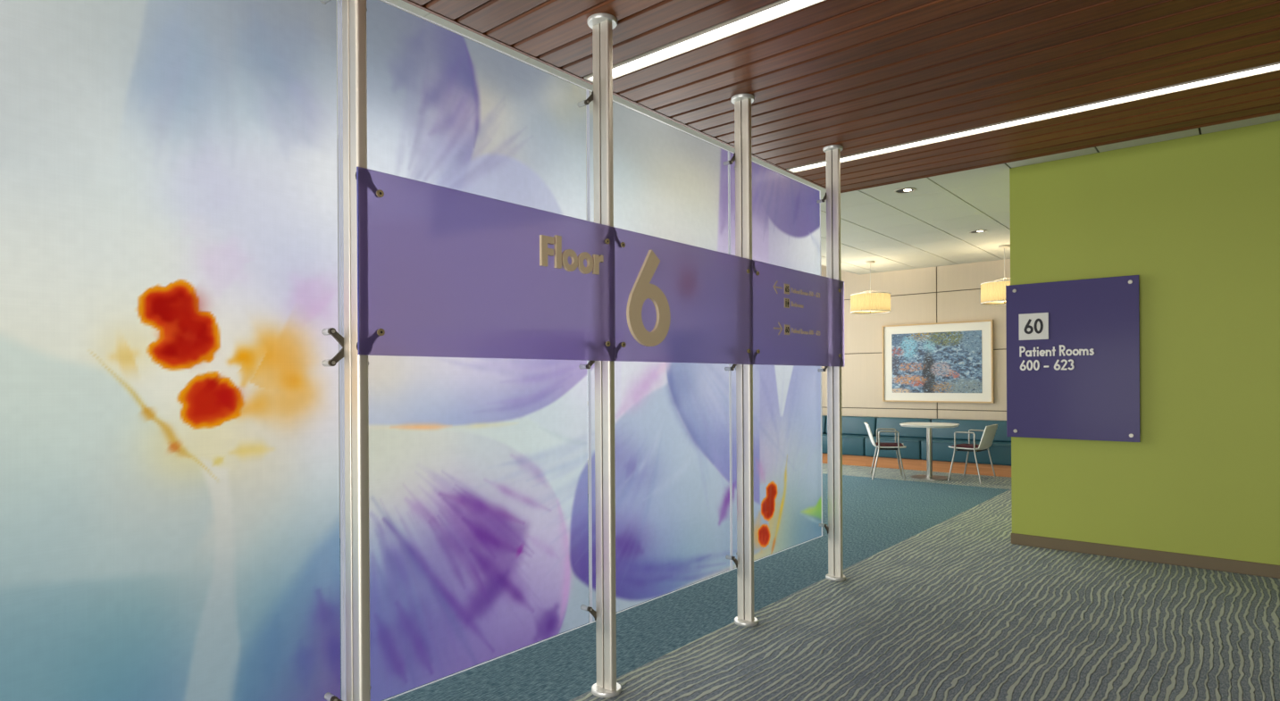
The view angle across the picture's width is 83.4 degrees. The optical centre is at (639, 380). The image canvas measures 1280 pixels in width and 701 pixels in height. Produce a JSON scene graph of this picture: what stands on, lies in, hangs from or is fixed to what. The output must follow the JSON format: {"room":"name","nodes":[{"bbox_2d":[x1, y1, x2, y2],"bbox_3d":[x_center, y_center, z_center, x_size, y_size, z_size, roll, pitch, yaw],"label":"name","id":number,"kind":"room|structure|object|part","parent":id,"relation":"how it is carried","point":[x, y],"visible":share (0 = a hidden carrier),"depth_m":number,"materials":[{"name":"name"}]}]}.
{"room":"hospital corridor","nodes":[
{"label":"hospital corridor","id":0,"kind":"room"},
{"bbox_2d":[337,152,728,538],"bbox_3d":[-1.944,-0.486,7.157,0.200,3.700,14.433,0,0,40],"label":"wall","id":1,"kind":"structure","parent":0,"point":[338,153],"depth_m":6.22,"materials":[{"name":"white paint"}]},
{"bbox_2d":[336,0,1279,274],"bbox_3d":[2.128,-1.769,3.635,8.222,0.100,14.313,0,0,40],"label":"ceiling","id":2,"kind":"structure","parent":0,"point":[930,225],"depth_m":7.29,"materials":[{"name":"tile"}]},
{"bbox_2d":[850,260,890,314],"bbox_3d":[3.358,-1.353,10.469,0.562,0.747,0.562,0,0,40],"label":"pendant lamp","id":3,"kind":"object","parent":2,"relation":"hanging from","point":[869,303],"visible":1,"depth_m":10.26,"materials":[{"name":"beige fabric"}]},
{"bbox_3d":[3.359,-1.117,10.469,0.555,0.250,0.555,0,0,40],"label":"lamp shade","id":4,"kind":"part","parent":3,"relation":"part of","materials":[{"name":"fabric"}]},
{"bbox_2d":[853,310,887,312],"bbox_3d":[3.360,-0.992,10.469,0.534,0.024,0.534,0,0,40],"label":"diffuser","id":5,"kind":"object","parent":3,"relation":"attached to","point":[854,311],"depth_m":10.49,"materials":[{"name":"plastic"}]},
{"bbox_2d":[894,187,915,193],"bbox_3d":[2.402,-1.718,6.509,0.184,0.007,0.184,0,0,40],"label":"recessed light","id":6,"kind":"object","parent":2,"relation":"in","point":[904,189],"visible":1,"depth_m":6.51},
{"bbox_2d":[969,229,987,233],"bbox_3d":[3.929,-1.728,8.348,0.184,0.007,0.184,0,0,40],"label":"recessed light","id":7,"kind":"object","parent":2,"relation":"in","point":[976,230],"visible":1,"depth_m":8.35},
{"bbox_2d":[980,244,1010,305],"bbox_3d":[4.705,-1.361,9.266,0.562,0.747,0.562,0,0,40],"label":"pendant lamp","id":8,"kind":"object","parent":2,"relation":"hanging from","point":[992,293],"visible":0.6,"depth_m":9.15,"materials":[{"name":"beige fabric"}]},
{"bbox_2d":[983,301,1005,303],"bbox_3d":[4.707,-1.000,9.266,0.534,0.024,0.534,0,0,40],"label":"diffuser","id":9,"kind":"object","parent":8,"relation":"attached to","point":[984,302],"depth_m":9.34,"materials":[{"name":"plastic"}]},
{"bbox_3d":[4.706,-1.125,9.266,0.555,0.250,0.555,0,0,40],"label":"lamp shade","id":10,"kind":"part","parent":8,"relation":"part of","materials":[{"name":"fabric"}]},
{"bbox_2d":[339,463,1279,700],"bbox_3d":[1.697,1.393,4.014,9.400,0.100,14.313,0,0,40],"label":"floor","id":11,"kind":"structure","parent":0,"point":[936,601],"depth_m":3.87,"materials":[{"name":"carpet"}]},
{"bbox_2d":[319,0,371,700],"bbox_3d":[-0.898,-0.100,2.258,0.155,2.916,0.132,0,0,40],"label":"post","id":12,"kind":"object","parent":11,"relation":"on","point":[354,12],"visible":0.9,"depth_m":2.23,"materials":[{"name":"metal"}]},
{"bbox_2d":[339,0,591,700],"bbox_3d":[-0.595,-0.103,2.747,0.010,2.366,1.137,0,0,40],"label":"glass panel","id":13,"kind":"object","parent":12,"relation":"attached to","point":[480,508],"visible":0.7,"depth_m":2.69,"materials":[{"name":"multicoloured glass"}]},
{"bbox_2d":[356,166,614,360],"bbox_3d":[-0.483,-0.367,2.637,0.021,0.576,1.164,0,0,40],"label":"sign panel","id":14,"kind":"object","parent":12,"relation":"attached to","point":[442,271],"visible":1,"depth_m":2.53,"materials":[{"name":"purple plastic"}]},
{"bbox_2d":[577,12,621,698],"bbox_3d":[-0.164,-0.105,3.128,0.155,2.916,0.132,0,0,40],"label":"post","id":15,"kind":"object","parent":11,"relation":"on","point":[602,25],"visible":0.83,"depth_m":3.10,"materials":[{"name":"metal"}]},
{"bbox_2d":[587,89,731,623],"bbox_3d":[0.140,-0.108,3.617,0.010,2.366,1.137,0,0,40],"label":"glass panel","id":16,"kind":"object","parent":15,"relation":"attached to","point":[673,447],"visible":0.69,"depth_m":3.61,"materials":[{"name":"multicoloured glass"}]},
{"bbox_2d":[613,226,752,364],"bbox_3d":[0.259,-0.371,3.513,0.025,0.576,1.124,0,0,40],"label":"sign panel","id":17,"kind":"object","parent":15,"relation":"attached to","point":[675,302],"visible":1,"depth_m":3.43,"materials":[{"name":"purple plastic"}]},
{"bbox_2d":[723,93,758,627],"bbox_3d":[0.571,-0.109,3.998,0.155,2.916,0.132,0,0,40],"label":"post","id":18,"kind":"object","parent":11,"relation":"on","point":[744,563],"visible":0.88,"depth_m":3.97,"materials":[{"name":"metal"}]},
{"bbox_2d":[729,150,822,570],"bbox_3d":[0.875,-0.112,4.487,0.010,2.366,1.137,0,0,40],"label":"glass panel","id":19,"kind":"object","parent":18,"relation":"attached to","point":[788,427],"visible":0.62,"depth_m":4.52,"materials":[{"name":"multicoloured glass"}]},
{"bbox_2d":[752,259,844,367],"bbox_3d":[0.999,-0.376,4.397,0.015,0.576,1.174,0,0,40],"label":"sign panel","id":20,"kind":"object","parent":18,"relation":"attached to","point":[798,316],"visible":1,"depth_m":4.32,"materials":[{"name":"purple plastic"}]},
{"bbox_3d":[0.868,-0.296,4.238,0.003,0.060,0.064,0,0,40],"label":"pictogram plate","id":21,"kind":"part","parent":20,"relation":"part of","materials":[{"name":"beige paint"}]},
{"bbox_3d":[0.867,-0.454,4.238,0.003,0.057,0.064,0,0,40],"label":"pictogram plate","id":22,"kind":"part","parent":20,"relation":"part of","materials":[{"name":"beige paint"}]},
{"bbox_3d":[0.867,-0.536,4.238,0.003,0.060,0.064,0,0,40],"label":"pictogram plate","id":23,"kind":"part","parent":20,"relation":"part of","materials":[{"name":"beige paint"}]},
{"bbox_2d":[821,415,827,434],"bbox_3d":[2.757,0.967,12.043,0.645,0.738,0.672,0,0,40],"label":"banquette","id":24,"kind":"object","parent":11,"relation":"on","point":[824,417],"visible":0.11,"depth_m":11.95,"materials":[{"name":"teal leather"}]},
{"bbox_2d":[816,144,845,581],"bbox_3d":[1.306,-0.113,4.869,0.155,2.916,0.132,0,0,40],"label":"post","id":25,"kind":"object","parent":11,"relation":"on","point":[832,153],"visible":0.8,"depth_m":4.84,"materials":[{"name":"metal"}]},
{"bbox_2d":[822,416,878,466],"bbox_3d":[3.330,0.964,11.559,0.855,0.738,0.672,0,0,40],"label":"banquette","id":26,"kind":"object","parent":11,"relation":"on","point":[855,432],"visible":0.42,"depth_m":11.39,"materials":[{"name":"teal leather"}]},
{"bbox_3d":[3.332,1.031,11.562,0.847,0.286,0.665,0,0,40],"label":"seat","id":27,"kind":"part","parent":26,"relation":"part of","materials":[{"name":"teal leather"}]},
{"bbox_3d":[3.462,0.740,11.717,0.847,0.292,0.223,0,0,40],"label":"backrest","id":28,"kind":"part","parent":26,"relation":"part of","materials":[{"name":"teal leather"}]},
{"bbox_2d":[863,422,906,480],"bbox_3d":[3.340,0.958,9.814,0.529,0.754,0.545,0,0,15],"label":"armchair","id":29,"kind":"object","parent":11,"relation":"on","point":[878,445],"visible":1,"depth_m":9.64,"materials":[{"name":"white plastic"}]},
{"bbox_3d":[3.285,1.036,10.089,0.110,0.597,0.020,0,0,29],"label":"leg","id":30,"kind":"part","parent":29,"relation":"part of","materials":[{"name":"metal"}]},
{"bbox_3d":[3.154,1.037,9.605,0.110,0.597,0.020,0,0,1],"label":"leg","id":31,"kind":"part","parent":29,"relation":"part of","materials":[{"name":"metal"}]},
{"bbox_3d":[3.441,0.709,10.035,0.266,0.065,0.021,0,0,15],"label":"armrest","id":32,"kind":"part","parent":29,"relation":"part of","materials":[{"name":"metal"}]},
{"bbox_3d":[3.380,0.931,9.803,0.270,0.020,0.340,0,0,15],"label":"seat frame","id":33,"kind":"part","parent":29,"relation":"part of","materials":[{"name":"silver metal"}]},
{"bbox_3d":[3.315,0.710,9.572,0.266,0.065,0.021,0,0,15],"label":"armrest","id":34,"kind":"part","parent":29,"relation":"part of","materials":[{"name":"metal"}]},
{"bbox_3d":[3.602,1.034,10.003,0.100,0.597,0.020,0,0,-1],"label":"leg","id":35,"kind":"part","parent":29,"relation":"part of","materials":[{"name":"metal"}]},
{"bbox_3d":[3.470,1.035,9.519,0.100,0.597,0.020,0,0,31],"label":"leg","id":36,"kind":"part","parent":29,"relation":"part of","materials":[{"name":"metal"}]},
{"bbox_2d":[864,417,932,470],"bbox_3d":[3.981,0.960,11.009,0.850,0.738,0.672,0,0,40],"label":"banquette","id":37,"kind":"object","parent":11,"relation":"on","point":[912,438],"visible":0.72,"depth_m":10.90,"materials":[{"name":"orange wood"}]},
{"bbox_3d":[3.984,1.027,11.011,0.842,0.286,0.665,0,0,40],"label":"seat","id":38,"kind":"part","parent":37,"relation":"part of","materials":[{"name":"teal plastic"}]},
{"bbox_3d":[4.113,0.736,11.167,0.842,0.292,0.223,0,0,40],"label":"backrest","id":39,"kind":"part","parent":37,"relation":"part of","materials":[{"name":"teal leather"}]},
{"bbox_2d":[899,422,959,480],"bbox_3d":[3.921,0.962,9.729,0.720,0.734,0.720,0,0,37],"label":"cafe table","id":40,"kind":"object","parent":11,"relation":"on","point":[929,426],"visible":0.98,"depth_m":9.70,"materials":[{"name":"white laminate"}]},
{"bbox_3d":[3.924,1.323,9.729,0.470,0.012,0.470,0,0,37],"label":"plate","id":41,"kind":"part","parent":40,"relation":"part of","materials":[{"name":"metal"}]},
{"bbox_2d":[920,418,1011,477],"bbox_3d":[5.162,0.953,10.012,2.240,0.738,0.672,0,0,40],"label":"banquette","id":42,"kind":"object","parent":11,"relation":"on","point":[942,438],"visible":0.38,"depth_m":10.22,"materials":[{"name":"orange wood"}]},
{"bbox_3d":[5.164,1.020,10.015,2.232,0.286,0.665,0,0,40],"label":"seat","id":43,"kind":"part","parent":42,"relation":"part of","materials":[{"name":"teal plastic"}]},
{"bbox_3d":[5.293,0.729,10.170,2.232,0.292,0.223,0,0,40],"label":"backrest","id":44,"kind":"part","parent":42,"relation":"part of","materials":[{"name":"teal leather"}]},
{"bbox_2d":[947,424,997,484],"bbox_3d":[4.419,0.951,9.475,0.545,0.754,0.529,0,0,-45],"label":"armchair","id":45,"kind":"object","parent":11,"relation":"on","point":[989,432],"visible":1,"depth_m":9.36,"materials":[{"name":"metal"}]},
{"bbox_3d":[4.099,1.032,9.442,0.100,0.597,0.020,0,0,29],"label":"leg","id":46,"kind":"part","parent":45,"relation":"part of","materials":[{"name":"metal"}]},
{"bbox_3d":[4.218,0.705,9.335,0.021,0.065,0.266,0,0,-45],"label":"armrest","id":47,"kind":"part","parent":45,"relation":"part of","materials":[{"name":"metal"}]},
{"bbox_3d":[4.455,1.029,9.796,0.020,0.597,0.100,0,0,-29],"label":"leg","id":48,"kind":"part","parent":45,"relation":"part of","materials":[{"name":"metal"}]},
{"bbox_3d":[4.390,0.924,9.505,0.340,0.020,0.270,0,0,-45],"label":"seat frame","id":49,"kind":"part","parent":45,"relation":"part of","materials":[{"name":"silver metal"}]},
{"bbox_3d":[4.559,0.703,9.674,0.021,0.065,0.266,0,0,-45],"label":"armrest","id":50,"kind":"part","parent":45,"relation":"part of","materials":[{"name":"metal"}]},
{"bbox_3d":[4.330,1.030,9.210,0.020,0.597,0.110,0,0,-31],"label":"leg","id":51,"kind":"part","parent":45,"relation":"part of","materials":[{"name":"metal"}]},
{"bbox_3d":[4.686,1.028,9.563,0.110,0.597,0.020,0,0,31],"label":"leg","id":52,"kind":"part","parent":45,"relation":"part of","materials":[{"name":"metal"}]},
{"bbox_3d":[-1.633,-0.096,1.388,0.155,2.916,0.132,0,0,40],"label":"post","id":53,"kind":"object","parent":11,"relation":"on","visible":0},
{"bbox_2d":[0,0,343,700],"bbox_3d":[-1.329,-0.099,1.877,0.010,2.366,1.137,0,0,40],"label":"glass panel","id":54,"kind":"object","parent":53,"relation":"attached to","point":[171,437],"visible":0.99,"depth_m":1.94,"materials":[{"name":"multicoloured glass"}]},
{"bbox_2d":[409,0,1279,192],"bbox_3d":[1.153,-1.692,0.784,6.034,0.242,8.700,0,0,40],"label":"ceiling","id":55,"kind":"structure","parent":0,"point":[858,76],"depth_m":3.59,"materials":[{"name":"brown wood"}]},
{"bbox_2d":[401,0,826,189],"bbox_3d":[-1.148,-1.677,2.728,0.018,0.244,8.700,0,0,40],"label":"trim","id":56,"kind":"structure","parent":55,"relation":"attached to","point":[422,7],"depth_m":3.62,"materials":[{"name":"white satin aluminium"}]},
{"bbox_2d":[583,0,825,83],"bbox_3d":[2.036,-1.589,1.821,6.004,0.031,0.105,0,0,40],"label":"recessed light","id":57,"kind":"object","parent":55,"relation":"in","point":[780,8],"visible":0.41,"depth_m":3.27,"materials":[{"name":"white plastic"}]},
{"bbox_2d":[786,61,1279,173],"bbox_3d":[3.420,-1.597,3.460,6.004,0.031,0.106,0,0,40],"label":"recessed light","id":58,"kind":"object","parent":55,"relation":"in","point":[1275,66],"visible":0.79,"depth_m":4.24,"materials":[{"name":"white plastic"}]},
{"bbox_2d":[840,111,1279,192],"bbox_3d":[3.970,-1.708,4.110,6.020,0.244,0.016,0,0,40],"label":"trim","id":59,"kind":"structure","parent":55,"relation":"attached to","point":[1276,112],"depth_m":4.92,"materials":[{"name":"brown wood"}]},
{"bbox_2d":[820,259,1010,420],"bbox_3d":[6.341,-0.485,9.528,9.400,3.600,0.120,0,0,40],"label":"wall","id":60,"kind":"structure","parent":0,"point":[947,293],"depth_m":11.18,"materials":[{"name":"laminate"}]},
{"bbox_3d":[3.623,-1.802,11.752,2.375,0.922,0.022,0,0,40],"label":"wall panel","id":61,"kind":"part","parent":60,"relation":"part of","materials":[{"name":"laminate"}]},
{"bbox_3d":[3.634,0.012,11.752,2.375,0.882,0.022,0,0,40],"label":"wall panel","id":62,"kind":"part","parent":60,"relation":"part of","materials":[{"name":"laminate"}]},
{"bbox_3d":[3.639,0.895,11.752,2.375,0.860,0.022,0,0,40],"label":"wall panel","id":63,"kind":"part","parent":60,"relation":"part of","materials":[{"name":"laminate"}]},
{"bbox_3d":[3.629,-0.885,11.752,2.375,0.888,0.022,0,0,40],"label":"wall panel","id":64,"kind":"part","parent":60,"relation":"part of","materials":[{"name":"laminate"}]},
{"bbox_2d":[881,319,994,403],"bbox_3d":[4.510,-0.265,10.965,1.634,1.213,0.050,0,0,40],"label":"framed picture","id":65,"kind":"object","parent":60,"relation":"attached to","point":[952,362],"visible":1,"depth_m":10.92,"materials":[{"name":"multicoloured paper"}]},
{"bbox_2d":[891,330,982,393],"bbox_3d":[4.505,-0.266,10.960,1.334,0.925,0.003,0,0,40],"label":"painting","id":66,"kind":"object","parent":65,"relation":"attached to","point":[923,361],"depth_m":10.94},
{"bbox_3d":[5.473,-0.896,10.195,2.426,0.888,0.022,0,0,40],"label":"wall panel","id":67,"kind":"part","parent":60,"relation":"part of","materials":[{"name":"laminate"}]},
{"bbox_3d":[5.479,0.001,10.195,2.426,0.882,0.022,0,0,40],"label":"wall panel","id":68,"kind":"part","parent":60,"relation":"part of","materials":[{"name":"laminate"}]},
{"bbox_3d":[5.484,0.884,10.195,2.426,0.860,0.022,0,0,40],"label":"wall panel","id":69,"kind":"part","parent":60,"relation":"part of","materials":[{"name":"laminate"}]},
{"bbox_3d":[5.468,-1.813,10.195,2.426,0.922,0.022,0,0,40],"label":"wall panel","id":70,"kind":"part","parent":60,"relation":"part of","materials":[{"name":"laminate"}]},
{"bbox_2d":[1009,120,1279,565],"bbox_3d":[5.588,-0.210,5.120,4.866,3.058,2.200,0,0,40],"label":"wall","id":71,"kind":"structure","parent":0,"point":[1197,218],"depth_m":5.15,"materials":[{"name":"green paint"}]},
{"bbox_2d":[1005,275,1140,442],"bbox_3d":[3.321,-0.155,5.545,0.889,1.223,0.077,0,0,40],"label":"wall sign","id":72,"kind":"object","parent":71,"relation":"attached to","point":[1073,347],"visible":1,"depth_m":5.50,"materials":[{"name":"purple metal"}]},
{"bbox_2d":[1011,532,1279,578],"bbox_3d":[5.011,1.278,4.431,4.872,0.089,0.410,0,0,40],"label":"baseboard","id":73,"kind":"structure","parent":71,"relation":"attached to","point":[1222,564],"depth_m":5.24,"materials":[{"name":"brown rubber"}]}
]}

